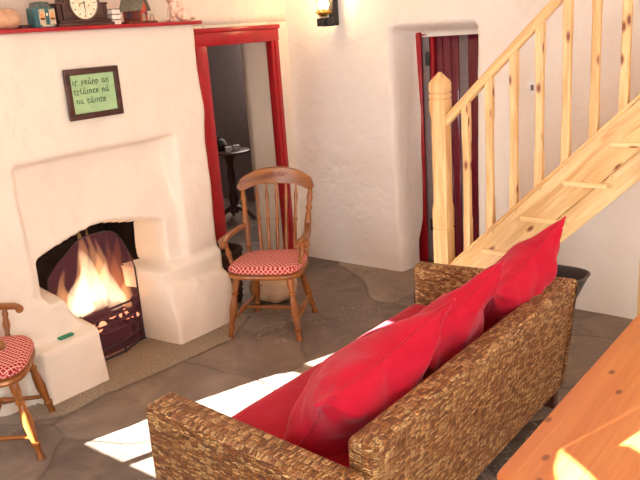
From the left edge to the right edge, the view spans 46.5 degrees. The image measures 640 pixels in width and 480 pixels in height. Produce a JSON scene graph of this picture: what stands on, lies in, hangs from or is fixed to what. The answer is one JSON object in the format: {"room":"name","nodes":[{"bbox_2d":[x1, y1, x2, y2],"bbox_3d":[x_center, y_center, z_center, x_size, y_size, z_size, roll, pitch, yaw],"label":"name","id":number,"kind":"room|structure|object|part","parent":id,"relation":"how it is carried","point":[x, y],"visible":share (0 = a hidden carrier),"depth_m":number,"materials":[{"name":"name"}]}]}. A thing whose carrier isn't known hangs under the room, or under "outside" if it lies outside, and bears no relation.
{"room":"traditional dwelling","nodes":[
{"label":"traditional dwelling","id":0,"kind":"room"},
{"bbox_2d":[36,221,146,356],"bbox_3d":[-1.613,0.155,4.795,0.600,1.150,1.120,8,20,37],"label":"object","id":1,"kind":"structure","parent":0,"point":[91,270],"depth_m":5.15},
{"bbox_2d":[79,288,139,340],"bbox_3d":[-1.446,0.555,4.840,0.298,0.308,0.566,8,20,37],"label":"grate","id":2,"kind":"object","parent":1,"relation":"on","point":[136,322],"visible":0.51,"depth_m":4.86,"materials":[{"name":"metal"}]},
{"bbox_2d":[71,298,138,332],"bbox_3d":[-1.450,0.237,4.810,0.265,0.721,0.612,8,20,37],"label":"fire","id":3,"kind":"object","parent":2,"relation":"on","point":[84,310],"visible":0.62,"depth_m":4.82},
{"bbox_3d":[-1.377,0.475,5.111,0.032,0.308,0.034,8,20,37],"label":"leg","id":4,"kind":"part","parent":2,"relation":"part of","materials":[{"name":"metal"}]},
{"bbox_3d":[-1.217,0.518,4.915,0.032,0.308,0.034,8,20,37],"label":"leg","id":5,"kind":"part","parent":2,"relation":"part of","materials":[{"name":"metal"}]},
{"bbox_2d":[0,25,237,416],"bbox_3d":[-1.372,-0.227,4.514,0.594,2.000,1.749,8,20,37],"label":"fireplace","id":6,"kind":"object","parent":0,"point":[146,164],"depth_m":4.40,"materials":[{"name":"paint"}]},
{"bbox_2d":[57,332,73,339],"bbox_3d":[-1.440,0.544,4.217,0.030,0.012,0.090,8,20,37],"label":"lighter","id":7,"kind":"object","parent":6,"relation":"on","point":[70,333],"visible":1,"depth_m":4.21,"materials":[{"name":"green plastic"}]},
{"bbox_2d":[62,65,123,121],"bbox_3d":[-1.285,-0.838,4.240,0.022,0.280,0.362,8,20,37],"label":"framed piece","id":8,"kind":"object","parent":6,"relation":"attached to","point":[93,92],"visible":1,"depth_m":4.23,"materials":[{"name":"green paper"}]},
{"bbox_2d":[0,20,201,33],"bbox_3d":[-1.517,-1.189,4.229,0.475,0.022,1.875,8,20,37],"label":"mantel shelf","id":9,"kind":"object","parent":6,"relation":"on","point":[111,26],"visible":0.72,"depth_m":4.17,"materials":[{"name":"red paint"}]},
{"bbox_2d":[0,9,20,29],"bbox_3d":[-1.676,-1.125,3.751,0.104,0.135,0.332,8,20,37],"label":"bottle","id":10,"kind":"object","parent":9,"relation":"on","point":[9,18],"visible":0.98,"depth_m":3.80,"materials":[{"name":"ceramic"}]},
{"bbox_2d":[15,25,31,28],"bbox_3d":[-1.583,-1.129,3.953,0.100,0.020,0.060,8,20,37],"label":"wooden block","id":11,"kind":"object","parent":9,"relation":"on","point":[19,26],"visible":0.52,"depth_m":3.92,"materials":[{"name":"brown wood"}]},
{"bbox_2d":[26,1,56,27],"bbox_3d":[-1.492,-1.204,3.982,0.118,0.136,0.128,8,20,37],"label":"tin","id":12,"kind":"object","parent":9,"relation":"on","point":[40,14],"visible":0.94,"depth_m":3.94,"materials":[{"name":"blue metal"}]},
{"bbox_3d":[-1.496,-1.254,3.969,0.092,0.032,0.104,8,20,37],"label":"lid","id":13,"kind":"part","parent":12,"relation":"part of","materials":[{"name":"metal"}]},
{"bbox_3d":[-1.464,-1.176,3.929,0.002,0.080,0.036,8,20,37],"label":"picture panel","id":14,"kind":"part","parent":12,"relation":"part of","materials":[{"name":"beige metal"}]},
{"bbox_3d":[-1.427,-1.192,3.973,0.002,0.080,0.036,8,20,37],"label":"picture panel","id":15,"kind":"part","parent":12,"relation":"part of","materials":[{"name":"beige metal"}]},
{"bbox_2d":[49,0,114,26],"bbox_3d":[-1.353,-1.317,4.155,0.145,0.242,0.365,8,20,37],"label":"mantel clock","id":16,"kind":"object","parent":9,"relation":"on","point":[67,12],"visible":0.88,"depth_m":4.11,"materials":[{"name":"brown wood"}]},
{"bbox_2d":[111,19,120,23],"bbox_3d":[-1.195,-1.265,4.324,0.057,0.028,0.061,10,21,41],"label":"box","id":17,"kind":"object","parent":9,"relation":"on","point":[117,21],"visible":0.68,"depth_m":4.31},
{"bbox_2d":[108,14,120,18],"bbox_3d":[-1.197,-1.293,4.317,0.057,0.028,0.061,8,20,37],"label":"box","id":18,"kind":"object","parent":17,"relation":"on","point":[112,16],"visible":0.77,"depth_m":4.29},
{"bbox_2d":[107,9,119,14],"bbox_3d":[-1.199,-1.321,4.309,0.057,0.028,0.061,7,19,34],"label":"box","id":19,"kind":"object","parent":18,"relation":"on","point":[109,11],"visible":0.78,"depth_m":4.29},
{"bbox_2d":[119,0,157,23],"bbox_3d":[-1.107,-1.381,4.453,0.184,0.168,0.210,8,20,37],"label":"house","id":20,"kind":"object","parent":9,"relation":"on","point":[134,11],"visible":0.94,"depth_m":4.42,"materials":[{"name":"ceramic"}]},
{"bbox_2d":[165,0,195,21],"bbox_3d":[-0.891,-1.477,4.717,0.098,0.181,0.210,8,20,37],"label":"dog figurine","id":21,"kind":"object","parent":9,"relation":"on","point":[175,8],"visible":0.98,"depth_m":4.69,"materials":[{"name":"ceramic"}]},
{"bbox_2d":[33,315,249,420],"bbox_3d":[-1.077,0.740,4.675,0.520,0.014,1.700,8,20,37],"label":"hearth","id":22,"kind":"object","parent":6,"relation":"attached to","point":[149,357],"depth_m":4.60,"materials":[{"name":"beige stone"}]},
{"bbox_2d":[46,231,144,360],"bbox_3d":[-1.363,0.341,4.636,0.118,0.815,0.627,8,20,37],"label":"guard","id":23,"kind":"object","parent":22,"relation":"on","point":[142,327],"visible":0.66,"depth_m":4.76,"materials":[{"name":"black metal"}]},
{"bbox_2d":[0,0,300,249],"bbox_3d":[-2.055,-0.967,4.361,0.510,3.600,5.507,8,20,37],"label":"wall","id":24,"kind":"structure","parent":0,"point":[212,13],"depth_m":6.14,"materials":[{"name":"paint"}]},
{"bbox_2d":[193,24,293,248],"bbox_3d":[-0.588,-0.670,5.927,0.135,1.980,0.930,8,20,37],"label":"door frame","id":25,"kind":"structure","parent":24,"relation":"in","point":[204,38],"depth_m":5.70,"materials":[{"name":"red paint"}]},
{"bbox_2d":[207,44,254,201],"bbox_3d":[-0.654,-2.203,8.408,2.488,3.600,0.310,8,20,37],"label":"wall","id":26,"kind":"structure","parent":0,"point":[225,61],"depth_m":8.76,"materials":[{"name":"grey paint"}]},
{"bbox_2d":[0,198,633,479],"bbox_3d":[0.058,0.829,4.310,9.850,0.120,7.100,8,20,37],"label":"floor","id":27,"kind":"structure","parent":0,"point":[108,437],"depth_m":4.38,"materials":[{"name":"stone"}]},
{"bbox_2d":[0,302,55,460],"bbox_3d":[-1.711,0.542,3.654,0.597,1.034,0.600,-7,16,-11],"label":"armchair","id":28,"kind":"object","parent":27,"relation":"on","point":[17,352],"visible":1,"depth_m":3.63,"materials":[{"name":"brown wood"}]},
{"bbox_3d":[-1.650,0.495,3.385,0.419,0.076,0.080,-7,16,-8],"label":"armrest","id":29,"kind":"part","parent":28,"relation":"part of","materials":[{"name":"brown wood"}]},
{"bbox_3d":[-1.643,0.455,3.906,0.040,0.210,0.069,-7,16,-11],"label":"arm post","id":30,"kind":"part","parent":28,"relation":"part of","materials":[{"name":"brown wood"}]},
{"bbox_3d":[-1.760,0.368,3.867,0.419,0.076,0.080,-8,16,-13],"label":"armrest","id":31,"kind":"part","parent":28,"relation":"part of","materials":[{"name":"brown wood"}]},
{"bbox_2d":[0,335,32,379],"bbox_3d":[-1.661,0.586,3.677,0.440,0.061,0.486,-7,16,-11],"label":"seat cushion","id":32,"kind":"object","parent":28,"relation":"on","point":[16,359],"depth_m":3.64,"materials":[{"name":"red fabric"}]},
{"bbox_3d":[-1.663,0.635,3.689,0.464,0.039,0.504,-7,16,-11],"label":"seat","id":33,"kind":"part","parent":28,"relation":"part of","materials":[{"name":"red fabric"}]},
{"bbox_3d":[-1.411,0.866,3.587,0.133,0.406,0.054,1,17,19],"label":"leg","id":34,"kind":"part","parent":28,"relation":"part of","materials":[{"name":"brown wood"}]},
{"bbox_3d":[-1.500,0.762,3.980,0.133,0.406,0.054,-18,21,-41],"label":"leg","id":35,"kind":"part","parent":28,"relation":"part of","materials":[{"name":"brown wood"}]},
{"bbox_2d":[216,241,243,302],"bbox_3d":[-0.744,0.258,5.555,0.386,0.420,0.317,8,20,37],"label":"basket","id":36,"kind":"object","parent":27,"relation":"on","point":[236,249],"visible":0.2,"depth_m":5.48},
{"bbox_2d":[218,147,256,219],"bbox_3d":[-0.934,-0.574,7.909,0.456,0.760,0.467,8,20,37],"label":"side table","id":37,"kind":"object","parent":27,"relation":"on","point":[234,208],"visible":0.71,"depth_m":7.88,"materials":[{"name":"brown wood"}]},
{"bbox_2d":[217,136,227,151],"bbox_3d":[-1.048,-1.008,7.786,0.164,0.154,0.164,8,20,37],"label":"pot","id":38,"kind":"object","parent":37,"relation":"on","point":[221,143],"visible":0.77,"depth_m":7.73,"materials":[{"name":"metal"}]},
{"bbox_2d":[225,146,231,152],"bbox_3d":[-0.940,-0.932,7.673,0.077,0.055,0.070,-7,16,-11],"label":"cup","id":39,"kind":"object","parent":37,"relation":"on","point":[228,148],"visible":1,"depth_m":7.65,"materials":[{"name":"ceramic"}]},
{"bbox_3d":[-1.013,-0.268,7.915,0.226,0.178,0.060,-16,20,-37],"label":"leg","id":40,"kind":"part","parent":37,"relation":"part of","materials":[{"name":"brown wood"}]},
{"bbox_2d":[233,144,239,150],"bbox_3d":[-0.867,-0.963,7.763,0.077,0.055,0.070,-7,16,-11],"label":"cup","id":41,"kind":"object","parent":37,"relation":"on","point":[236,147],"visible":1,"depth_m":7.74,"materials":[{"name":"ceramic"}]},
{"bbox_3d":[-0.787,-0.294,7.951,0.226,0.178,0.060,2,17,20],"label":"leg","id":42,"kind":"part","parent":37,"relation":"part of","materials":[{"name":"brown wood"}]},
{"bbox_2d":[218,166,317,340],"bbox_3d":[-0.330,0.074,4.965,0.600,1.034,0.597,0,16,14],"label":"armchair","id":43,"kind":"object","parent":27,"relation":"on","point":[278,264],"visible":1,"depth_m":5.01,"materials":[{"name":"brown wood"}]},
{"bbox_3d":[-0.598,0.099,4.905,0.069,0.210,0.040,0,16,14],"label":"arm post","id":44,"kind":"part","parent":43,"relation":"part of","materials":[{"name":"brown wood"}]},
{"bbox_3d":[-0.590,-0.030,4.983,0.080,0.076,0.419,1,16,17],"label":"armrest","id":45,"kind":"part","parent":43,"relation":"part of","materials":[{"name":"brown wood"}]},
{"bbox_3d":[-0.567,0.443,4.876,0.133,0.406,0.054,-19,21,-42],"label":"leg","id":46,"kind":"part","parent":43,"relation":"part of","materials":[{"name":"brown wood"}]},
{"bbox_3d":[-0.511,-0.120,5.155,0.047,0.486,0.140,-7,16,-11],"label":"post","id":47,"kind":"part","parent":43,"relation":"part of","materials":[{"name":"brown wood"}]},
{"bbox_3d":[-0.447,0.329,5.249,0.053,0.408,0.169,-7,16,-12],"label":"leg","id":48,"kind":"part","parent":43,"relation":"part of","materials":[{"name":"brown wood"}]},
{"bbox_2d":[229,249,305,274],"bbox_3d":[-0.338,0.137,4.934,0.486,0.061,0.440,0,16,14],"label":"seat cushion","id":49,"kind":"object","parent":43,"relation":"on","point":[276,261],"depth_m":4.81,"materials":[{"name":"red fabric"}]},
{"bbox_3d":[-0.333,0.184,4.953,0.504,0.039,0.464,0,16,14],"label":"seat","id":50,"kind":"part","parent":43,"relation":"part of","materials":[{"name":"red fabric"}]},
{"bbox_3d":[-0.302,-0.420,5.082,0.544,0.152,0.090,0,16,14],"label":"crest rail","id":51,"kind":"part","parent":43,"relation":"part of","materials":[{"name":"brown wood"}]},
{"bbox_3d":[-0.163,0.442,4.774,0.054,0.406,0.133,-9,16,-16],"label":"leg","id":52,"kind":"part","parent":43,"relation":"part of","materials":[{"name":"brown wood"}]},
{"bbox_3d":[-0.123,0.098,4.785,0.069,0.210,0.040,0,16,14],"label":"arm post","id":53,"kind":"part","parent":43,"relation":"part of","materials":[{"name":"brown wood"}]},
{"bbox_3d":[-0.094,-0.032,4.858,0.080,0.076,0.419,-1,16,12],"label":"armrest","id":54,"kind":"part","parent":43,"relation":"part of","materials":[{"name":"brown wood"}]},
{"bbox_3d":[-0.091,0.328,5.159,0.053,0.408,0.169,9,20,40],"label":"leg","id":55,"kind":"part","parent":43,"relation":"part of","materials":[{"name":"brown wood"}]},
{"bbox_3d":[-0.083,-0.121,5.047,0.047,0.486,0.140,9,20,39],"label":"post","id":56,"kind":"part","parent":43,"relation":"part of","materials":[{"name":"brown wood"}]},
{"bbox_2d":[249,278,297,302],"bbox_3d":[-0.347,0.341,5.550,0.358,0.207,0.307,8,20,37],"label":"burlap sack","id":57,"kind":"object","parent":27,"relation":"on","point":[271,291],"visible":0.49,"depth_m":5.41,"materials":[{"name":"beige fabric"}]},
{"bbox_2d":[146,262,577,479],"bbox_3d":[0.329,0.696,3.257,0.913,0.665,1.960,8,20,37],"label":"sofa","id":58,"kind":"object","parent":27,"relation":"on","point":[455,422],"visible":0.57,"depth_m":2.75,"materials":[{"name":"brown wicker"}]},
{"bbox_3d":[-0.234,0.895,2.574,0.902,0.550,0.146,8,20,37],"label":"armrest","id":59,"kind":"part","parent":58,"relation":"part of","materials":[{"name":"brown wicker"}]},
{"bbox_2d":[232,362,349,467],"bbox_3d":[0.051,0.766,2.990,0.775,0.162,0.883,8,20,37],"label":"seat cushion","id":60,"kind":"object","parent":58,"relation":"on","point":[270,414],"depth_m":3.04,"materials":[{"name":"red fabric"}]},
{"bbox_2d":[284,298,455,455],"bbox_3d":[0.162,0.531,2.804,0.401,0.526,0.840,11,22,43],"label":"throw pillow","id":61,"kind":"object","parent":58,"relation":"on","point":[358,382],"visible":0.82,"depth_m":2.65,"materials":[{"name":"red fabric"}]},
{"bbox_2d":[335,304,426,352],"bbox_3d":[0.577,0.546,3.637,0.780,0.163,0.828,8,20,37],"label":"seat cushion","id":62,"kind":"object","parent":58,"relation":"on","point":[414,309],"depth_m":3.92,"materials":[{"name":"red fabric"}]},
{"bbox_3d":[0.663,0.688,3.030,0.113,0.575,1.707,8,20,37],"label":"backrest","id":63,"kind":"part","parent":58,"relation":"part of","materials":[{"name":"brown wicker"}]},
{"bbox_2d":[414,258,506,379],"bbox_3d":[0.498,0.395,3.166,0.751,0.594,0.352,-17,20,-38],"label":"throw pillow","id":64,"kind":"object","parent":58,"relation":"on","point":[463,323],"visible":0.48,"depth_m":3.04,"materials":[{"name":"red fabric"}]},
{"bbox_3d":[0.898,0.422,3.933,0.898,0.567,0.112,8,20,37],"label":"armrest","id":65,"kind":"part","parent":58,"relation":"part of","materials":[{"name":"brown wicker"}]},
{"bbox_2d":[483,216,565,333],"bbox_3d":[0.911,0.210,3.538,0.727,0.603,0.335,-17,20,-38],"label":"throw pillow","id":66,"kind":"object","parent":58,"relation":"on","point":[530,267],"visible":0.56,"depth_m":3.40,"materials":[{"name":"red fabric"}]},
{"bbox_3d":[1.164,0.790,3.760,0.056,0.095,0.056,8,20,37],"label":"leg","id":67,"kind":"part","parent":58,"relation":"part of","materials":[{"name":"brown wood"}]},
{"bbox_2d":[429,0,639,314],"bbox_3d":[1.762,-0.992,3.924,2.307,3.347,0.734,8,20,37],"label":"staircase","id":68,"kind":"structure","parent":27,"relation":"on","point":[587,180],"depth_m":4.10,"materials":[{"name":"brown wood"}]},
{"bbox_3d":[0.759,-0.207,4.588,0.098,1.622,0.098,8,20,37],"label":"newel post","id":69,"kind":"part","parent":68,"relation":"part of","materials":[{"name":"brown wood"}]},
{"bbox_3d":[1.497,-1.540,3.529,2.068,2.045,0.056,8,20,37],"label":"handrail","id":70,"kind":"part","parent":68,"relation":"part of","materials":[{"name":"brown wood"}]},
{"bbox_3d":[1.616,-0.735,3.706,2.216,2.143,0.060,8,20,37],"label":"rail","id":71,"kind":"part","parent":68,"relation":"part of","materials":[{"name":"brown wood"}]},
{"bbox_3d":[1.731,0.114,3.900,0.090,1.239,0.090,8,20,37],"label":"support post","id":72,"kind":"part","parent":68,"relation":"part of","materials":[{"name":"brown wood"}]},
{"bbox_2d":[497,313,639,479],"bbox_3d":[1.468,0.826,2.336,1.177,0.750,1.725,8,20,37],"label":"dining table","id":73,"kind":"object","parent":27,"relation":"on","point":[593,433],"visible":1,"depth_m":2.13,"materials":[{"name":"orange wood"}]},
{"bbox_2d":[556,264,590,298],"bbox_3d":[1.220,0.457,3.967,0.394,0.616,0.252,8,20,37],"label":"waste bin","id":74,"kind":"object","parent":27,"relation":"on","point":[581,275],"visible":0.19,"depth_m":3.91,"materials":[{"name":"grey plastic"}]},
{"bbox_2d":[285,0,639,318],"bbox_3d":[2.240,-1.234,4.193,6.480,3.600,0.426,9,21,40],"label":"wall","id":75,"kind":"structure","parent":0,"point":[356,106],"depth_m":5.65,"materials":[{"name":"paint"}]},
{"bbox_2d":[315,0,338,26],"bbox_3d":[0.040,-1.825,5.701,0.126,0.368,0.180,8,20,37],"label":"wall lamp","id":76,"kind":"object","parent":75,"relation":"attached to","point":[331,5],"visible":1,"depth_m":5.69,"materials":[{"name":"black metal"}]},
{"bbox_3d":[0.002,-1.801,5.692,0.042,0.082,0.042,8,20,37],"label":"bulb","id":77,"kind":"part","parent":76,"relation":"part of","materials":[{"name":"white glass"}]},
{"bbox_3d":[0.049,-1.800,5.673,0.042,0.082,0.042,8,20,37],"label":"bulb","id":78,"kind":"part","parent":76,"relation":"part of","materials":[{"name":"white glass"}]},
{"bbox_3d":[0.098,-1.827,5.726,0.050,0.345,0.070,8,20,37],"label":"plate","id":79,"kind":"part","parent":76,"relation":"part of","materials":[{"name":"black metal"}]},
{"bbox_2d":[415,32,478,261],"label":"door","id":80,"kind":"structure","parent":75,"relation":"in","point":[455,56],"depth_m":5.78,"materials":[{"name":"red paint"}]},
{"bbox_2d":[527,80,534,93],"bbox_3d":[1.369,-0.981,4.790,0.077,0.085,0.035,8,20,37],"label":"light switch","id":81,"kind":"object","parent":75,"relation":"attached to","point":[530,84],"visible":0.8,"depth_m":4.79,"materials":[{"name":"white plastic"}]}
]}

